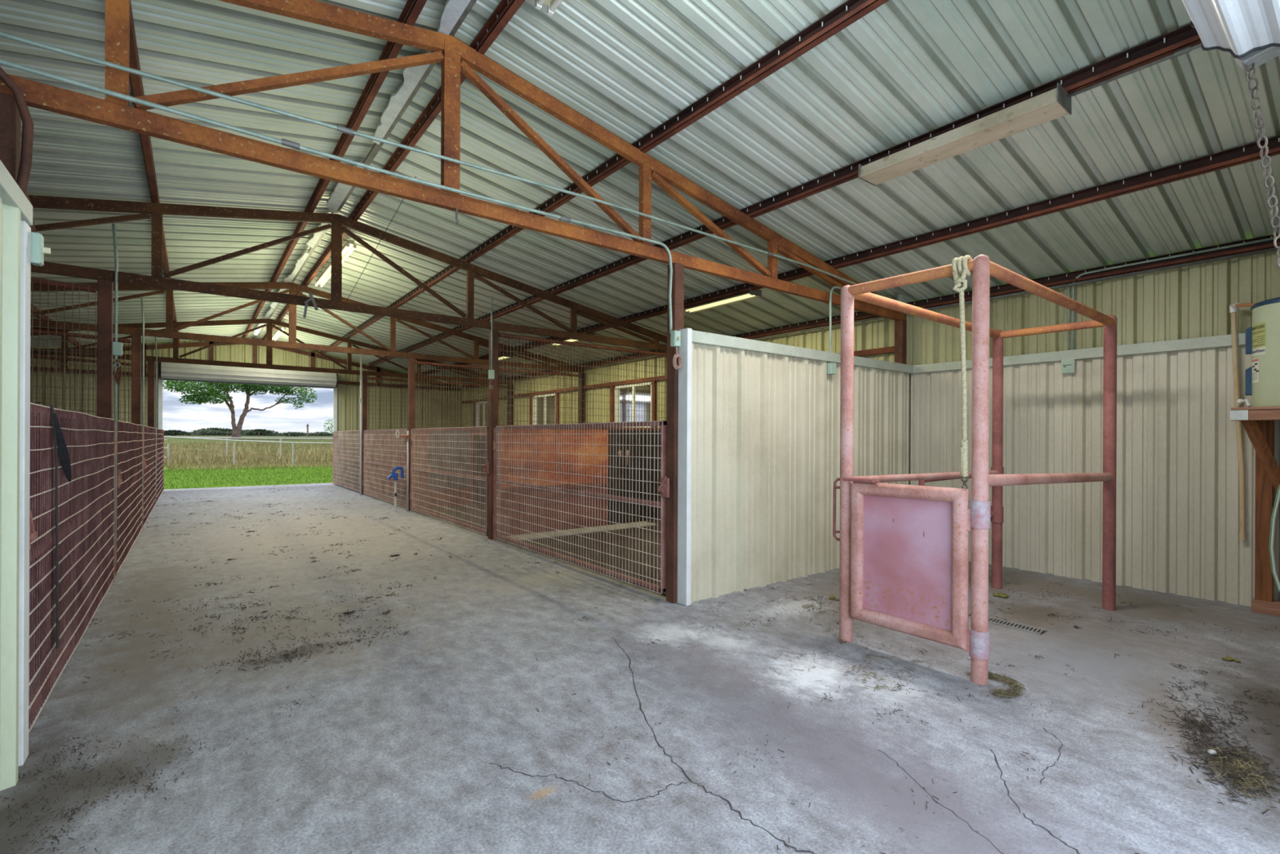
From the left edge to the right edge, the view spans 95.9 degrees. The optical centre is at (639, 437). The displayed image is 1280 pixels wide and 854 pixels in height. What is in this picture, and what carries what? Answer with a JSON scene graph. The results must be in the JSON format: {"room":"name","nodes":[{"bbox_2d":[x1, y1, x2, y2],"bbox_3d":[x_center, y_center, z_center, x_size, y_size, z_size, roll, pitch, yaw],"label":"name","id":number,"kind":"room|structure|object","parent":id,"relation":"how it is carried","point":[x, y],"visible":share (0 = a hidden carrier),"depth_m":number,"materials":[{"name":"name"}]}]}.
{"room":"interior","nodes":[
{"label":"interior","id":0,"kind":"room"},
{"bbox_2d":[0,196,20,791],"bbox_3d":[-1.467,0.218,0.984,0.040,2.250,3.530,0,0,-38],"label":"wall","id":1,"kind":"structure","parent":0,"point":[10,216],"depth_m":2.21,"materials":[{"name":"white metal"}]},
{"bbox_2d":[0,160,32,225],"bbox_3d":[-1.493,-0.924,0.992,0.085,0.085,3.540,0,0,-38],"label":"trim","id":2,"kind":"structure","parent":1,"relation":"attached to","point":[11,194],"depth_m":2.17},
{"bbox_2d":[17,220,31,766],"bbox_3d":[-2.564,0.226,2.379,0.055,2.225,0.100,0,0,-38],"label":"trim","id":3,"kind":"structure","parent":1,"relation":"attached to","point":[25,230],"depth_m":2.36,"materials":[{"name":"metal"}]},
{"bbox_2d":[31,231,50,266],"bbox_3d":[-2.571,-0.807,2.478,0.058,0.130,0.060,0,0,-38],"label":"switch box","id":4,"kind":"object","parent":1,"relation":"attached to","point":[37,249],"visible":1,"depth_m":2.45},
{"bbox_2d":[30,337,462,483],"bbox_3d":[-10.127,-0.647,15.178,11.200,4.002,0.117,0,0,-38],"label":"wall","id":5,"kind":"structure","parent":0,"point":[348,395],"depth_m":15.64,"materials":[{"name":"beige metal"}]},
{"bbox_2d":[30,366,155,377],"bbox_3d":[-13.058,-1.509,12.866,3.530,0.090,0.050,0,0,-38],"label":"beam","id":6,"kind":"structure","parent":5,"relation":"attached to","point":[35,367],"depth_m":13.05,"materials":[{"name":"red metal"}]},
{"bbox_2d":[158,377,337,455],"bbox_3d":[-10.144,-0.196,15.188,3.890,3.000,0.120,0,0,-38],"label":"trim","id":7,"kind":"structure","parent":5,"relation":"attached to","point":[160,380],"depth_m":13.99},
{"bbox_2d":[158,361,337,388],"bbox_3d":[-9.988,-1.572,14.978,3.830,0.553,0.473,0,0,-38],"label":"door","id":8,"kind":"structure","parent":5,"relation":"in","point":[167,371],"depth_m":14.72,"materials":[{"name":"white metal"}]},
{"bbox_2d":[337,380,461,391],"bbox_3d":[-7.152,-1.562,17.433,3.540,0.090,0.050,0,0,-38],"label":"beam","id":9,"kind":"structure","parent":5,"relation":"attached to","point":[340,382],"depth_m":17.21,"materials":[{"name":"red metal"}]},
{"bbox_2d":[0,480,1279,853],"bbox_3d":[-4.532,1.449,7.928,11.400,0.262,19.460,0,0,-38],"label":"floor","id":10,"kind":"structure","parent":0,"point":[438,742],"depth_m":2.85,"materials":[{"name":"concrete"}]},
{"bbox_2d":[0,92,21,182],"bbox_3d":[-2.717,-0.054,2.451,0.100,2.784,0.100,0,0,-38],"label":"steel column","id":11,"kind":"structure","parent":10,"relation":"on","point":[10,117],"depth_m":2.43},
{"bbox_2d":[0,66,35,232],"bbox_3d":[-2.616,-1.209,2.295,0.054,0.699,0.357,0,0,13],"label":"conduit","id":12,"kind":"object","parent":11,"relation":"attached to","point":[27,140],"visible":0.72,"depth_m":2.41,"materials":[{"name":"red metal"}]},
{"bbox_2d":[28,402,115,733],"bbox_3d":[-3.721,0.580,3.842,0.085,1.487,3.667,0,0,-38],"label":"gate","id":13,"kind":"object","parent":11,"relation":"attached to","point":[100,446],"visible":0.81,"depth_m":3.41,"materials":[{"name":"red metal"}]},
{"bbox_2d":[35,402,71,648],"bbox_3d":[-3.050,0.450,3.036,0.091,1.252,0.425,0,0,-24],"label":"strap","id":14,"kind":"object","parent":13,"relation":"hanging from","point":[63,451],"visible":0.95,"depth_m":2.96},
{"bbox_2d":[30,276,96,585],"bbox_3d":[-6.359,-0.082,4.218,3.490,2.728,0.060,0,0,-38],"label":"divider","id":15,"kind":"object","parent":10,"relation":"on","point":[64,285],"visible":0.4,"depth_m":5.11,"materials":[{"name":"brown metal"}]},
{"bbox_2d":[30,328,130,531],"bbox_3d":[-8.596,-0.092,7.112,3.486,2.728,0.060,0,0,-38],"label":"divider","id":16,"kind":"object","parent":10,"relation":"on","point":[34,331],"visible":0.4,"depth_m":7.78,"materials":[{"name":"brown metal"}]},
{"bbox_2d":[30,355,146,422],"bbox_3d":[-10.833,-0.103,10.007,3.483,2.728,0.060,0,0,-38],"label":"divider","id":17,"kind":"object","parent":10,"relation":"on","point":[33,356],"visible":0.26,"depth_m":10.43,"materials":[{"name":"brown metal"}]},
{"bbox_2d":[96,278,113,523],"bbox_3d":[-4.954,-0.064,5.345,0.100,2.784,0.100,0,0,-38],"label":"steel column","id":18,"kind":"structure","parent":10,"relation":"on","point":[104,287],"depth_m":5.31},
{"bbox_2d":[111,223,118,565],"bbox_3d":[-4.855,-0.397,5.332,0.042,3.151,0.022,0,0,-38],"label":"conduit","id":19,"kind":"object","parent":18,"relation":"attached to","point":[113,224],"visible":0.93,"depth_m":5.33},
{"bbox_2d":[114,420,143,573],"bbox_3d":[-5.995,0.570,6.784,0.085,1.487,3.547,0,0,-38],"label":"gate","id":20,"kind":"object","parent":18,"relation":"attached to","point":[130,435],"visible":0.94,"depth_m":6.50,"materials":[{"name":"red metal"}]},
{"bbox_2d":[131,333,141,424],"bbox_3d":[-7.192,-0.074,8.239,0.100,2.784,0.100,0,0,-38],"label":"steel column","id":21,"kind":"structure","parent":10,"relation":"on","point":[135,339],"depth_m":8.20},
{"bbox_2d":[140,298,144,519],"bbox_3d":[-7.092,-0.407,8.226,0.042,3.151,0.022,0,0,-38],"label":"conduit","id":22,"kind":"object","parent":21,"relation":"attached to","point":[142,305],"visible":0.93,"depth_m":8.22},
{"bbox_2d":[142,425,156,525],"bbox_3d":[-8.233,0.560,9.678,0.085,1.486,3.547,0,0,-38],"label":"gate","id":23,"kind":"object","parent":21,"relation":"attached to","point":[149,433],"visible":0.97,"depth_m":9.47,"materials":[{"name":"red metal"}]},
{"bbox_2d":[147,360,155,427],"bbox_3d":[-9.429,-0.084,11.133,0.100,2.784,0.100,0,0,-38],"label":"steel column","id":24,"kind":"structure","parent":10,"relation":"on","point":[151,364],"depth_m":11.10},
{"bbox_2d":[155,337,157,497],"bbox_3d":[-9.330,-0.417,11.120,0.042,3.151,0.022,0,0,-38],"label":"conduit","id":25,"kind":"object","parent":24,"relation":"attached to","point":[155,337],"visible":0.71,"depth_m":11.12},
{"bbox_2d":[155,428,164,502],"bbox_3d":[-10.471,0.550,12.571,0.085,1.487,3.547,0,0,-38],"label":"gate","id":26,"kind":"object","parent":24,"relation":"attached to","point":[160,433],"visible":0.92,"depth_m":12.55,"materials":[{"name":"red metal"}]},
{"bbox_2d":[0,685,346,853],"bbox_3d":[-2.132,1.331,2.304,1.164,0.017,1.664,0,0,11],"label":"debris","id":27,"kind":"object","parent":10,"relation":"on","point":[80,753],"visible":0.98,"depth_m":2.23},
{"bbox_2d":[84,572,420,682],"bbox_3d":[-2.942,1.327,4.395,2.140,0.018,2.769,0,0,-38],"label":"debris","id":28,"kind":"object","parent":10,"relation":"on","point":[386,612],"visible":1,"depth_m":3.94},
{"bbox_2d":[131,487,559,621],"bbox_3d":[-5.990,1.313,9.542,4.320,0.020,12.906,0,0,-38],"label":"debris","id":29,"kind":"object","parent":10,"relation":"on","point":[391,555],"visible":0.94,"depth_m":6.55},
{"bbox_2d":[360,355,362,494],"bbox_3d":[-6.442,-0.279,13.328,0.037,3.200,0.037,0,0,-15],"label":"pipe","id":30,"kind":"object","parent":10,"relation":"on","point":[361,357],"visible":1,"depth_m":13.31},
{"bbox_2d":[361,374,367,494],"bbox_3d":[-6.423,-0.071,13.457,0.100,2.784,0.100,0,0,-38],"label":"steel column","id":31,"kind":"structure","parent":10,"relation":"on","point":[364,382],"depth_m":13.42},
{"bbox_2d":[332,430,359,492],"bbox_3d":[-7.537,0.564,14.846,0.090,1.485,3.537,0,0,-37],"label":"gate","id":32,"kind":"object","parent":31,"relation":"attached to","point":[345,460],"visible":0.89,"depth_m":14.79,"materials":[{"name":"red metal"}]},
{"bbox_2d":[386,466,403,511],"bbox_3d":[-4.392,0.924,10.361,0.285,0.813,0.073,0,0,-38],"label":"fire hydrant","id":33,"kind":"object","parent":10,"relation":"on","point":[393,473],"visible":1,"depth_m":10.35,"materials":[{"name":"metal"}]},
{"bbox_2d":[406,431,408,511],"bbox_3d":[-4.203,0.601,10.451,0.033,1.460,0.033,0,0,-15],"label":"pipe","id":34,"kind":"object","parent":10,"relation":"on","point":[407,432],"visible":1,"depth_m":10.44,"materials":[{"name":"metal"}]},
{"bbox_2d":[407,357,414,511],"bbox_3d":[-4.186,-0.061,10.563,0.100,2.784,0.100,0,0,-38],"label":"steel column","id":35,"kind":"structure","parent":10,"relation":"on","point":[411,416],"depth_m":10.52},
{"bbox_2d":[362,428,407,507],"bbox_3d":[-5.299,0.574,11.953,0.090,1.485,3.537,0,0,-37],"label":"gate","id":36,"kind":"object","parent":35,"relation":"attached to","point":[368,452],"visible":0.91,"depth_m":11.96,"materials":[{"name":"red metal"}]},
{"bbox_2d":[367,377,508,492],"bbox_3d":[-4.968,-0.061,14.542,3.518,2.698,0.060,0,0,-38],"label":"divider","id":37,"kind":"object","parent":10,"relation":"on","point":[403,486],"visible":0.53,"depth_m":13.87,"materials":[{"name":"metal"}]},
{"bbox_2d":[488,328,498,539],"bbox_3d":[-1.948,-0.051,7.669,0.100,2.784,0.100,0,0,-38],"label":"steel column","id":38,"kind":"structure","parent":10,"relation":"on","point":[493,406],"depth_m":7.63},
{"bbox_2d":[409,426,488,534],"bbox_3d":[-3.061,0.584,9.059,0.090,1.485,3.537,0,0,-37],"label":"gate","id":39,"kind":"object","parent":38,"relation":"attached to","point":[414,495],"visible":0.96,"depth_m":8.82,"materials":[{"name":"red metal"}]},
{"bbox_2d":[414,360,580,507],"bbox_3d":[-2.727,-0.051,11.643,3.515,2.698,0.073,0,0,-38],"label":"divider","id":40,"kind":"object","parent":10,"relation":"on","point":[417,437],"visible":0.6,"depth_m":11.05,"materials":[{"name":"brown metal"}]},
{"bbox_2d":[506,383,513,425],"bbox_3d":[-3.530,-0.061,15.682,0.120,2.790,0.120,0,0,-38],"label":"steel column","id":41,"kind":"structure","parent":10,"relation":"on","point":[511,399],"depth_m":15.64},
{"bbox_2d":[506,521,656,541],"bbox_3d":[-0.775,1.321,8.229,2.350,0.028,0.320,0,0,-38],"label":"trim","id":42,"kind":"structure","parent":10,"relation":"on","point":[641,522],"depth_m":8.12,"materials":[{"name":"concrete"}]},
{"bbox_2d":[578,372,585,423],"bbox_3d":[-1.292,-0.051,12.788,0.120,2.790,0.120,0,0,-38],"label":"steel column","id":43,"kind":"structure","parent":10,"relation":"on","point":[581,418],"depth_m":12.74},
{"bbox_2d":[497,333,666,535],"bbox_3d":[-0.491,-0.036,8.755,3.515,2.708,0.060,0,0,-38],"label":"divider","id":44,"kind":"object","parent":10,"relation":"on","point":[504,486],"visible":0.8,"depth_m":8.35,"materials":[{"name":"brown metal"}]},
{"bbox_2d":[666,262,684,603],"bbox_3d":[0.289,-0.041,4.776,0.100,2.784,0.100,0,0,-38],"label":"steel column","id":45,"kind":"structure","parent":10,"relation":"on","point":[677,282],"depth_m":4.73,"materials":[{"name":"metal"}]},
{"bbox_2d":[493,420,669,594],"bbox_3d":[-0.824,0.594,6.165,0.090,1.485,3.537,0,0,-37],"label":"gate","id":46,"kind":"object","parent":45,"relation":"attached to","point":[664,488],"visible":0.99,"depth_m":5.71,"materials":[{"name":"red metal"}]},
{"bbox_2d":[670,330,680,346],"bbox_3d":[0.295,-0.799,4.651,0.065,0.125,0.078,0,0,-38],"label":"switch box","id":47,"kind":"object","parent":45,"relation":"attached to","point":[675,335],"visible":0.95,"depth_m":4.64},
{"bbox_2d":[737,590,938,697],"bbox_3d":[1.271,1.346,4.105,1.160,0.017,2.168,0,0,5],"label":"litter","id":48,"kind":"object","parent":10,"relation":"on","point":[834,599],"visible":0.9,"depth_m":3.48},
{"bbox_2d":[894,319,906,364],"bbox_3d":[3.155,-0.031,7.004,0.100,2.790,0.100,0,0,-38],"label":"steel column","id":49,"kind":"structure","parent":10,"relation":"on","point":[900,325],"depth_m":6.97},
{"bbox_2d":[0,0,906,319],"bbox_3d":[-1.189,-1.974,3.626,11.160,1.070,0.060,0,0,-38],"label":"roof truss","id":50,"kind":"object","parent":49,"relation":"on","point":[112,111],"visible":0.87,"depth_m":3.57,"materials":[{"name":"metal"}]},
{"bbox_2d":[129,0,179,344],"bbox_3d":[-5.772,-2.313,6.987,0.049,0.100,18.270,0,0,-38],"label":"purlin","id":51,"kind":"structure","parent":50,"relation":"on","point":[136,84],"depth_m":4.47,"materials":[{"name":"red metal"}]},
{"bbox_2d":[242,0,426,337],"bbox_3d":[-4.735,-2.534,7.789,0.049,0.100,18.270,0,0,-38],"label":"purlin","id":52,"kind":"structure","parent":50,"relation":"on","point":[412,9],"depth_m":4.51,"materials":[{"name":"red metal"}]},
{"bbox_2d":[0,58,672,333],"bbox_3d":[-2.540,-1.225,2.517,7.112,0.727,0.059,0,0,-38],"label":"conduit","id":53,"kind":"object","parent":50,"relation":"attached to","point":[285,142],"visible":0.98,"depth_m":3.09,"materials":[{"name":"metal"}]},
{"bbox_2d":[253,0,476,338],"bbox_3d":[-4.565,-2.545,7.889,0.160,0.052,18.160,0,0,-38],"label":"ridge cap","id":54,"kind":"object","parent":50,"relation":"attached to","point":[455,12],"visible":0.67,"depth_m":4.46,"materials":[{"name":"metal"}]},
{"bbox_2d":[262,0,524,339],"bbox_3d":[-4.387,-2.539,8.058,0.049,0.100,18.270,0,0,-38],"label":"purlin","id":55,"kind":"structure","parent":50,"relation":"on","point":[505,10],"depth_m":4.59,"materials":[{"name":"red metal"}]},
{"bbox_2d":[0,31,897,298],"bbox_3d":[-1.184,-1.690,3.520,10.480,0.122,0.077,0,0,-38],"label":"conduit","id":56,"kind":"object","parent":50,"relation":"attached to","point":[340,128],"visible":0.94,"depth_m":3.18,"materials":[{"name":"metal"}]},
{"bbox_2d":[319,0,888,355],"bbox_3d":[-3.336,-2.306,8.871,0.049,0.100,18.270,0,0,-38],"label":"purlin","id":57,"kind":"structure","parent":50,"relation":"on","point":[850,11],"depth_m":3.97,"materials":[{"name":"red metal"}]},
{"bbox_2d":[368,23,1201,367],"bbox_3d":[-2.340,-2.085,9.642,0.049,0.100,18.270,0,0,-38],"label":"purlin","id":58,"kind":"structure","parent":50,"relation":"on","point":[1165,45],"depth_m":4.26,"materials":[{"name":"red metal"}]},
{"bbox_2d":[1066,42,1201,97],"bbox_3d":[2.784,-1.992,2.999,0.029,0.029,0.950,0,0,-38],"label":"conduit","id":59,"kind":"object","parent":58,"relation":"attached to","point":[1188,49],"visible":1,"depth_m":3.11,"materials":[{"name":"metal"}]},
{"bbox_2d":[416,135,1279,374],"bbox_3d":[-1.297,-1.853,10.450,0.049,0.100,18.270,0,0,-38],"label":"purlin","id":60,"kind":"structure","parent":50,"relation":"on","point":[1248,153],"depth_m":4.73,"materials":[{"name":"red metal"}]},
{"bbox_2d":[684,287,761,313],"bbox_3d":[1.032,-1.788,7.536,0.220,0.095,1.242,0,0,-38],"label":"lamp","id":61,"kind":"object","parent":60,"relation":"hanging from","point":[752,294],"visible":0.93,"depth_m":7.44,"materials":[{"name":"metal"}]},
{"bbox_2d":[535,564,1279,853],"bbox_3d":[2.036,1.349,3.858,5.624,0.018,3.687,0,0,-28],"label":"debris","id":62,"kind":"object","parent":10,"relation":"on","point":[990,565],"visible":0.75,"depth_m":3.43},
{"bbox_2d":[832,254,1116,684],"bbox_3d":[2.486,0.174,4.298,2.463,2.375,1.140,0,0,-38],"label":"stock","id":63,"kind":"object","parent":10,"relation":"on","point":[904,554],"visible":1,"depth_m":3.58,"materials":[{"name":"pink metal"}]},
{"bbox_2d":[951,254,972,488],"bbox_3d":[1.830,-0.360,3.278,0.140,1.343,0.094,0,0,-38],"label":"rope","id":64,"kind":"object","parent":63,"relation":"hanging from","point":[959,276],"visible":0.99,"depth_m":3.25,"materials":[{"name":"fabric"}]},
{"bbox_2d":[966,671,1026,702],"bbox_3d":[1.974,1.344,3.149,0.253,0.027,0.379,0,0,3],"label":"debris","id":65,"kind":"object","parent":10,"relation":"on","point":[999,692],"visible":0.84,"depth_m":3.11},
{"bbox_2d":[968,612,1047,635],"bbox_3d":[2.623,1.357,4.283,0.130,0.008,0.640,0,0,-38],"label":"floor drain","id":66,"kind":"object","parent":10,"relation":"on","point":[1000,622],"visible":0.59,"depth_m":4.16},
{"bbox_2d":[1129,666,1279,813],"bbox_3d":[2.726,1.352,2.753,0.588,0.019,1.688,0,0,45],"label":"litter","id":67,"kind":"object","parent":10,"relation":"on","point":[1195,722],"visible":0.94,"depth_m":2.51,"materials":[{"name":"plant"}]},
{"bbox_2d":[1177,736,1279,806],"bbox_3d":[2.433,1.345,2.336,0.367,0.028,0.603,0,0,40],"label":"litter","id":68,"kind":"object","parent":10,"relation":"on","point":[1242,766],"visible":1,"depth_m":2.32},
{"bbox_2d":[1230,406,1279,616],"bbox_3d":[4.931,0.573,4.229,0.600,1.598,0.795,0,0,-38],"label":"stand","id":69,"kind":"object","parent":10,"relation":"on","point":[1258,422],"visible":1,"depth_m":4.54,"materials":[{"name":"wood"}]},
{"bbox_2d":[1244,297,1279,406],"bbox_3d":[4.905,-0.662,4.287,0.540,0.867,0.566,0,0,-38],"label":"water heater","id":70,"kind":"object","parent":69,"relation":"on","point":[1262,379],"visible":0.99,"depth_m":4.30,"materials":[{"name":"white metal"}]},
{"bbox_2d":[1229,302,1256,540],"bbox_3d":[4.845,-0.133,4.601,0.101,1.930,0.311,0,0,18],"label":"pipe","id":71,"kind":"object","parent":70,"relation":"attached to","point":[1233,308],"visible":0.93,"depth_m":4.70,"materials":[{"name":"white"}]},
{"bbox_2d":[1252,329,1265,380],"bbox_3d":[4.670,-0.622,4.367,0.011,0.361,0.148,0,0,21],"label":"label","id":72,"kind":"object","parent":70,"relation":"attached to","point":[1258,335],"depth_m":4.35,"materials":[{"name":"paper"}]},
{"bbox_2d":[1268,484,1279,592],"bbox_3d":[4.906,0.652,4.170,0.057,1.424,0.497,0,0,-38],"label":"garden hose","id":73,"kind":"object","parent":69,"relation":"hanging from","point":[1277,495],"visible":1,"depth_m":4.35,"materials":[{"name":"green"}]},
{"bbox_3d":[-7.808,-0.080,3.126,0.110,2.790,0.120,0,0,-38],"label":"steel column","id":74,"kind":"structure","parent":10,"relation":"on","visible":0},
{"bbox_2d":[28,195,666,351],"bbox_3d":[-3.427,-1.984,6.519,11.160,1.070,0.060,0,0,-38],"label":"roof truss","id":75,"kind":"object","parent":74,"relation":"on","point":[157,210],"visible":0.96,"depth_m":6.38,"materials":[{"name":"brown metal"}]},
{"bbox_2d":[30,302,83,350],"bbox_3d":[-7.134,-2.024,5.935,0.049,0.100,18.270,0,0,-38],"label":"purlin","id":76,"kind":"structure","parent":75,"relation":"on","point":[34,308],"depth_m":9.71,"materials":[{"name":"red metal"}]},
{"bbox_3d":[-10.045,-0.090,6.020,0.110,2.790,0.120,0,0,-38],"label":"steel column","id":77,"kind":"structure","parent":10,"relation":"on","visible":0},
{"bbox_2d":[30,282,584,372],"bbox_3d":[-5.664,-1.994,9.413,11.160,1.070,0.060,0,0,-38],"label":"roof truss","id":78,"kind":"object","parent":77,"relation":"on","point":[292,286],"visible":0.77,"depth_m":9.38,"materials":[{"name":"brown metal"}]},
{"bbox_3d":[-12.283,-0.100,8.913,0.110,2.790,0.120,0,0,-38],"label":"steel column","id":79,"kind":"structure","parent":10,"relation":"on","visible":0},
{"bbox_2d":[30,318,511,384],"bbox_3d":[-7.902,-2.005,12.307,11.160,1.070,0.060,0,0,-38],"label":"roof truss","id":80,"kind":"object","parent":79,"relation":"on","point":[268,322],"visible":0.73,"depth_m":12.28,"materials":[{"name":"brown metal"}]},
{"bbox_2d":[0,0,1279,386],"bbox_3d":[-4.470,-2.160,7.869,11.640,1.064,19.110,0,0,-38],"label":"ceiling","id":81,"kind":"structure","parent":0,"point":[904,70],"depth_m":4.41,"materials":[{"name":"metal"}]},
{"bbox_2d":[315,262,331,287],"bbox_3d":[-4.632,-2.438,8.517,0.138,0.095,1.541,0,0,-38],"label":"lamp","id":82,"kind":"object","parent":81,"relation":"hanging from","point":[323,277],"depth_m":8.71,"materials":[{"name":"beige"}]},
{"bbox_2d":[342,239,355,263],"bbox_3d":[-3.788,-2.435,7.428,0.139,0.095,1.101,0,0,-38],"label":"lamp","id":83,"kind":"object","parent":81,"relation":"hanging from","point":[348,245],"depth_m":7.39,"materials":[{"name":"beige"}]},
{"bbox_2d":[534,0,563,16],"bbox_3d":[0.211,-2.457,2.291,0.109,0.095,2.484,0,0,-38],"label":"lamp","id":84,"kind":"object","parent":81,"relation":"hanging from","point":[552,7],"visible":1,"depth_m":3.24,"materials":[{"name":"beige"}]},
{"bbox_2d":[857,82,1071,186],"bbox_3d":[2.078,-1.975,3.831,0.232,0.127,1.242,0,0,-38],"label":"lamp","id":85,"kind":"object","parent":81,"relation":"attached to","point":[1054,104],"visible":0.99,"depth_m":3.69,"materials":[{"name":"wood"}]},
{"bbox_2d":[690,342,909,604],"bbox_3d":[1.791,0.278,5.824,3.640,2.160,0.098,0,0,-38],"label":"wall partition","id":86,"kind":"structure","parent":0,"point":[766,428],"depth_m":5.38,"materials":[{"name":"beige metal"}]},
{"bbox_2d":[677,328,692,605],"bbox_3d":[0.363,0.234,4.696,0.050,2.235,0.114,0,0,-38],"label":"trim","id":87,"kind":"structure","parent":86,"relation":"attached to","point":[685,350],"depth_m":4.66,"materials":[{"name":"metal"}]},
{"bbox_2d":[692,329,913,373],"bbox_3d":[1.794,-0.819,5.815,3.574,0.095,0.130,0,0,-38],"label":"trim","id":88,"kind":"structure","parent":86,"relation":"attached to","point":[698,337],"depth_m":5.41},
{"bbox_2d":[829,285,901,352],"bbox_3d":[2.468,-1.174,6.259,1.347,0.811,0.034,0,0,-37],"label":"conduit","id":89,"kind":"object","parent":86,"relation":"attached to","point":[835,286],"visible":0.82,"depth_m":5.86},
{"bbox_2d":[462,250,1279,484],"bbox_3d":[-0.094,-0.115,11.386,0.045,3.029,18.310,0,0,-38],"label":"wall","id":90,"kind":"structure","parent":0,"point":[1190,301],"depth_m":5.83,"materials":[{"name":"beige metal"}]},
{"bbox_2d":[473,400,488,426],"bbox_3d":[-4.675,0.114,17.243,0.140,2.430,1.350,0,0,-38],"label":"window","id":91,"kind":"structure","parent":90,"relation":"in","point":[478,420],"depth_m":17.43,"materials":[{"name":"clear glass"}]},
{"bbox_2d":[529,391,559,424],"bbox_3d":[-2.365,0.124,14.257,0.140,2.430,1.400,0,0,-38],"label":"window","id":92,"kind":"structure","parent":90,"relation":"in","point":[540,399],"depth_m":14.24,"materials":[{"name":"clear glass"}]},
{"bbox_2d":[610,380,656,427],"bbox_3d":[-0.142,0.134,11.381,0.140,2.430,1.430,0,0,-38],"label":"window","id":93,"kind":"structure","parent":90,"relation":"in","point":[638,415],"depth_m":11.37,"materials":[{"name":"clear glass"}]},
{"bbox_2d":[462,346,894,403],"bbox_3d":[-1.245,-1.111,12.774,0.050,0.070,14.500,0,0,-38],"label":"beam","id":94,"kind":"structure","parent":90,"relation":"attached to","point":[891,348],"depth_m":11.26,"materials":[{"name":"red metal"}]},
{"bbox_2d":[461,233,1279,388],"bbox_3d":[-0.135,-1.595,11.349,0.049,0.100,18.270,0,0,-38],"label":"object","id":95,"kind":"structure","parent":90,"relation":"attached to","point":[1068,277],"depth_m":5.81,"materials":[{"name":"red metal"}]},
{"bbox_2d":[465,247,1279,389],"bbox_3d":[-0.108,-1.516,11.225,0.058,0.038,17.700,0,0,-38],"label":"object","id":96,"kind":"structure","parent":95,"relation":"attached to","point":[1273,249],"depth_m":5.62,"materials":[{"name":"metal"}]},
{"bbox_2d":[910,345,1279,606],"bbox_3d":[4.352,0.300,5.516,0.040,2.180,3.581,0,0,-38],"label":"wall","id":97,"kind":"structure","parent":0,"point":[1177,482],"depth_m":5.33,"materials":[{"name":"metal"}]},
{"bbox_2d":[1065,283,1070,350],"bbox_3d":[3.783,-1.156,6.280,0.022,0.806,1.486,0,0,-38],"label":"conduit","id":98,"kind":"object","parent":97,"relation":"attached to","point":[1067,287],"visible":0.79,"depth_m":5.69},
{"bbox_2d":[1061,359,1075,373],"bbox_3d":[4.182,-0.696,5.639,0.059,0.130,0.105,0,0,-38],"label":"switch box","id":99,"kind":"object","parent":97,"relation":"attached to","point":[1068,366],"visible":1,"depth_m":5.62,"materials":[{"name":"white plastic"}]},
{"bbox_2d":[911,333,1245,373],"bbox_3d":[4.340,-0.808,5.524,0.110,0.095,3.575,0,0,-38],"label":"trim","id":100,"kind":"structure","parent":97,"relation":"attached to","point":[1224,340],"depth_m":5.44,"materials":[{"name":"metal"}]},
{"bbox_2d":[1071,236,1279,349],"bbox_3d":[4.729,-1.177,5.040,0.022,0.856,1.596,0,0,-38],"label":"conduit","id":101,"kind":"object","parent":97,"relation":"attached to","point":[1268,238],"visible":0.91,"depth_m":5.16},
{"bbox_3d":[1.074,-0.596,0.690,11.200,4.002,0.045,0,0,-38],"label":"wall","id":102,"kind":"structure","parent":0,"visible":0},
{"bbox_2d":[1182,0,1279,71],"bbox_3d":[0.896,-1.611,0.954,3.746,0.437,0.522,0,0,-38],"label":"door","id":103,"kind":"structure","parent":102,"relation":"in","point":[1249,30],"depth_m":2.01,"materials":[{"name":"white metal"}]},
{"bbox_2d":[1244,62,1279,268],"bbox_3d":[2.293,-0.953,2.108,0.026,0.918,0.120,0,0,-38],"label":"hanging chain","id":104,"kind":"object","parent":103,"relation":"hanging from","point":[1252,68],"visible":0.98,"depth_m":2.11,"materials":[{"name":"metal"}]},
{"label":"outside","id":105,"kind":"structure","parent":0,"visible":0},
{"bbox_2d":[163,435,333,489],"bbox_3d":[-118.752,-0.032,186.275,560.000,1.815,560.000,0,0,-38],"label":"ground","id":106,"kind":"structure","parent":105,"point":[171,439],"depth_m":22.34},
{"bbox_2d":[162,379,318,437],"bbox_3d":[-42.788,-4.845,61.773,7.043,10.320,14.585,0,0,45],"label":"oak tree","id":107,"kind":"object","parent":106,"relation":"on","point":[180,386],"visible":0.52,"depth_m":61.04,"materials":[{"name":"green plant"}]},
{"bbox_2d":[164,438,333,466],"bbox_3d":[-23.429,0.642,41.937,30.657,1.284,29.479,0,0,-38],"label":"grass","id":108,"kind":"structure","parent":106,"relation":"on","point":[176,456],"depth_m":37.58,"materials":[{"name":"plant"}]},
{"bbox_2d":[164,457,333,471],"bbox_3d":[-17.594,1.186,26.832,13.165,0.250,6.197,0,0,-38],"label":"grass","id":109,"kind":"structure","parent":106,"relation":"on","point":[228,465],"depth_m":25.93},
{"bbox_2d":[164,435,333,466],"bbox_3d":[-17.941,0.624,26.840,13.125,1.370,1.393,0,0,5],"label":"fence","id":110,"kind":"object","parent":106,"relation":"on","point":[292,442],"visible":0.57,"depth_m":26.31,"materials":[{"name":"paint"}]},
{"bbox_2d":[186,436,333,458],"bbox_3d":[-25.400,0.607,34.861,14.914,1.337,1.382,0,0,-18],"label":"fence","id":111,"kind":"object","parent":106,"relation":"on","point":[280,438],"visible":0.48,"depth_m":35.18,"materials":[{"name":"paint"}]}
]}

